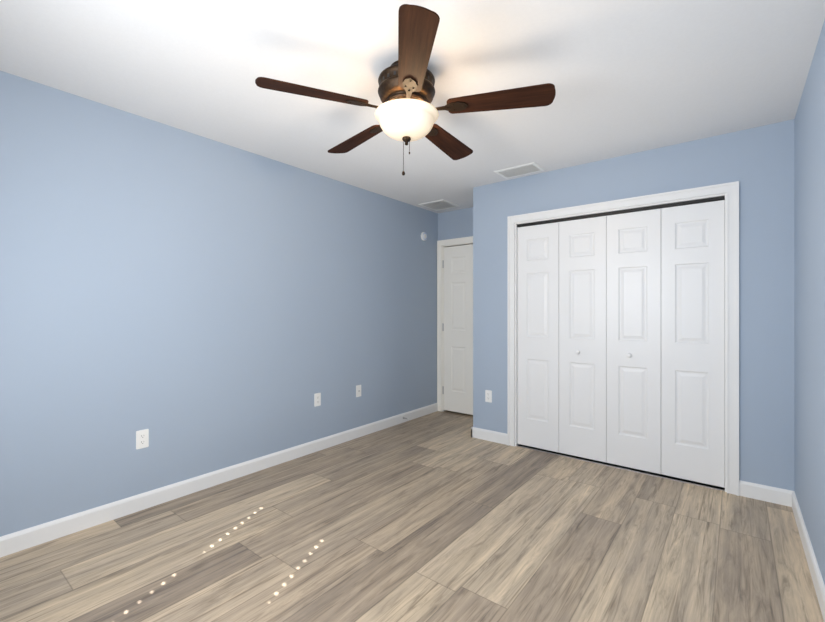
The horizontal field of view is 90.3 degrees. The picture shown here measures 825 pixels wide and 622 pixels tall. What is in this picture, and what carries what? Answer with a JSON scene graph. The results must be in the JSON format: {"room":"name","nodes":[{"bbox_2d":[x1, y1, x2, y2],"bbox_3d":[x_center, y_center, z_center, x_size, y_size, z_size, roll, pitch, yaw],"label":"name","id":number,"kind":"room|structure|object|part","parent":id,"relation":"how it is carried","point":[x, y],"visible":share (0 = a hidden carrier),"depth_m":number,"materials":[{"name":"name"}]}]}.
{"room":"empty bedroom","nodes":[
{"label":"empty bedroom","id":0,"kind":"room"},
{"bbox_2d":[0,71,437,536],"bbox_3d":[-1.124,0.013,3.385,0.100,2.465,4.720,0,0,38],"label":"wall","id":1,"kind":"structure","parent":0,"point":[196,305],"depth_m":2.73,"materials":[{"name":"blue paint"}]},
{"bbox_2d":[136,429,148,448],"bbox_3d":[-1.695,0.805,2.575,0.007,0.115,0.070,0,0,38],"label":"electrical outlet","id":2,"kind":"object","parent":1,"relation":"attached to","point":[142,438],"visible":1,"depth_m":2.57,"materials":[{"name":"white plastic"}]},
{"bbox_2d":[0,403,437,557],"bbox_3d":[-1.079,1.195,3.350,0.014,0.100,4.520,0,0,38],"label":"baseboard","id":3,"kind":"structure","parent":1,"relation":"attached to","point":[15,542],"depth_m":2.71,"materials":[{"name":"white wood"}]},
{"bbox_2d":[314,393,320,406],"bbox_3d":[-0.844,0.790,3.652,0.007,0.115,0.070,0,0,38],"label":"electrical outlet","id":4,"kind":"object","parent":1,"relation":"attached to","point":[317,399],"visible":1,"depth_m":3.65,"materials":[{"name":"white plastic"}]},
{"bbox_2d":[356,385,360,396],"bbox_3d":[-0.527,0.790,4.048,0.015,0.115,0.070,0,0,38],"label":"electrical outlet","id":5,"kind":"object","parent":1,"relation":"attached to","point":[358,390],"visible":1,"depth_m":4.04,"materials":[{"name":"white plastic"}]},
{"bbox_2d":[421,232,426,240],"bbox_3d":[0.142,-0.890,4.883,0.030,0.104,0.104,0,0,38],"label":"smoke detector","id":6,"kind":"object","parent":1,"relation":"attached to","point":[423,236],"visible":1,"depth_m":4.86,"materials":[{"name":"white plastic"}]},
{"bbox_2d":[0,410,823,621],"bbox_3d":[0.179,1.295,2.356,3.420,0.100,4.720,0,0,38],"label":"floor","id":7,"kind":"structure","parent":0,"point":[440,516],"depth_m":2.14,"materials":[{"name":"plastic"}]},
{"bbox_2d":[0,0,824,212],"bbox_3d":[0.179,-1.270,2.356,3.420,0.100,4.720,0,0,38],"label":"ceiling","id":8,"kind":"structure","parent":0,"point":[625,77],"depth_m":2.07,"materials":[{"name":"white paint"}]},
{"bbox_2d":[255,4,555,175],"bbox_3d":[-0.025,-0.952,2.110,1.364,0.537,1.350,0,0,38],"label":"ceiling fan","id":9,"kind":"object","parent":8,"relation":"hanging from","point":[406,111],"visible":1,"depth_m":1.95,"materials":[{"name":"brown wood"}]},
{"bbox_3d":[-0.455,-1.007,1.894,0.509,0.006,0.143,0,12,-23],"label":"blade","id":10,"kind":"part","parent":9,"relation":"part of","materials":[{"name":"brown wood"}]},
{"label":"blade","id":11,"kind":"part","parent":9,"relation":"part of","materials":[{"name":"brown wood"}]},
{"bbox_3d":[-0.030,-0.933,2.070,0.322,0.118,0.322,0,0,38],"label":"lamp shade","id":12,"kind":"part","parent":9,"relation":"part of","materials":[{"name":"white glass"}]},
{"bbox_3d":[0.006,-1.007,1.612,0.143,0.006,0.509,12,-1,-4],"label":"blade","id":13,"kind":"part","parent":9,"relation":"part of","materials":[{"name":"brown wood"}]},
{"bbox_3d":[0.210,-1.007,2.462,0.143,0.006,0.509,-14,-7,31],"label":"blade","id":14,"kind":"part","parent":9,"relation":"part of","materials":[{"name":"brown wood"}]},
{"label":"blade","id":15,"kind":"part","parent":9,"relation":"part of","materials":[{"name":"brown wood"}]},
{"bbox_2d":[418,199,459,210],"bbox_3d":[0.310,-1.215,4.725,0.340,0.010,0.360,0,0,38],"label":"ceiling vent","id":16,"kind":"object","parent":8,"relation":"in","point":[442,204],"visible":1,"depth_m":4.71,"materials":[{"name":"white plastic"}]},
{"bbox_2d":[493,162,544,178],"bbox_3d":[0.927,-1.215,3.562,0.370,0.010,0.240,0,0,38],"label":"ceiling vent","id":17,"kind":"object","parent":8,"relation":"in","point":[521,170],"visible":0.98,"depth_m":3.55,"materials":[{"name":"white plastic"}]},
{"bbox_2d":[438,207,472,240],"bbox_3d":[1.611,0.013,4.169,3.220,2.465,0.100,0,0,38],"label":"wall","id":18,"kind":"structure","parent":0,"point":[454,224],"depth_m":4.97,"materials":[{"name":"blue paint"}]},
{"bbox_2d":[437,236,472,411],"bbox_3d":[0.693,0.185,4.879,0.890,2.120,0.122,0,0,38],"label":"door frame","id":19,"kind":"structure","parent":18,"relation":"attached to","point":[440,243],"depth_m":5.08,"materials":[{"name":"white wood"}]},
{"bbox_2d":[443,244,472,414],"bbox_3d":[0.675,0.218,4.864,0.740,2.010,0.047,0,0,38],"label":"hall door","id":20,"kind":"structure","parent":18,"relation":"in","point":[458,329],"depth_m":4.95,"materials":[{"name":"wood"}]},
{"bbox_2d":[473,119,793,490],"bbox_3d":[1.544,0.013,3.368,2.330,2.465,0.100,0,0,38],"label":"wall","id":21,"kind":"structure","parent":0,"point":[757,163],"depth_m":2.77,"materials":[{"name":"blue paint"}]},
{"bbox_2d":[485,390,491,402],"bbox_3d":[0.730,0.820,3.942,0.070,0.115,0.007,0,0,38],"label":"electrical outlet","id":22,"kind":"object","parent":21,"relation":"attached to","point":[488,395],"visible":1,"depth_m":3.94,"materials":[{"name":"white plastic"}]},
{"bbox_2d":[471,427,506,444],"bbox_3d":[0.737,1.195,3.933,0.389,0.100,0.014,0,0,38],"label":"baseboard","id":23,"kind":"structure","parent":21,"relation":"attached to","point":[490,435],"depth_m":3.92,"materials":[{"name":"white wood"}]},
{"bbox_2d":[517,444,724,490],"bbox_3d":[1.584,1.242,3.337,1.524,0.006,0.084,0,0,38],"label":"rail","id":24,"kind":"object","parent":21,"relation":"in","point":[635,470],"visible":0.82,"depth_m":3.23,"materials":[{"name":"metal"}]},
{"bbox_2d":[517,196,724,226],"bbox_3d":[1.578,-0.786,3.329,1.524,0.022,0.044,0,0,38],"label":"track rail","id":25,"kind":"object","parent":21,"relation":"attached to","point":[631,210],"visible":0.79,"depth_m":3.21,"materials":[{"name":"metal"}]},
{"bbox_2d":[517,200,724,487],"bbox_3d":[1.566,0.228,3.315,1.522,1.995,0.068,0,0,38],"label":"door","id":26,"kind":"structure","parent":21,"relation":"in","point":[692,342],"depth_m":3.22,"materials":[{"name":"white paint"}]},
{"bbox_3d":[1.128,0.228,3.682,0.378,1.995,0.034,0,0,38],"label":"bifold door panel","id":27,"kind":"part","parent":26,"relation":"part of","materials":[{"name":"white wood"}]},
{"bbox_3d":[1.417,0.228,3.433,0.378,1.995,0.068,0,0,38],"label":"bifold door panel","id":28,"kind":"part","parent":26,"relation":"part of","materials":[{"name":"white wood"}]},
{"bbox_3d":[1.716,0.228,3.196,0.378,1.995,0.068,0,0,38],"label":"bifold door panel","id":29,"kind":"part","parent":26,"relation":"part of","materials":[{"name":"white wood"}]},
{"bbox_2d":[507,181,738,495],"bbox_3d":[1.584,0.217,3.337,1.550,2.055,0.100,0,0,38],"label":"door frame","id":30,"kind":"structure","parent":21,"relation":"attached to","point":[668,202],"depth_m":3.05,"materials":[{"name":"white wood"}]},
{"bbox_2d":[739,480,792,506],"bbox_3d":[2.316,1.195,2.686,0.275,0.100,0.014,0,0,38],"label":"baseboard","id":31,"kind":"structure","parent":21,"relation":"attached to","point":[775,495],"depth_m":2.68,"materials":[{"name":"white wood"}]},
{"bbox_2d":[794,20,824,583],"bbox_3d":[1.482,0.013,1.327,0.100,2.465,4.720,0,0,38],"label":"wall","id":32,"kind":"structure","parent":0,"point":[809,304],"depth_m":2.02,"materials":[{"name":"blue paint"}]},
{"bbox_2d":[792,491,824,621],"bbox_3d":[1.229,1.195,1.100,0.014,0.100,3.850,0,0,38],"label":"baseboard","id":33,"kind":"structure","parent":32,"relation":"attached to","point":[817,578],"depth_m":1.97,"materials":[{"name":"white wood"}]}
]}

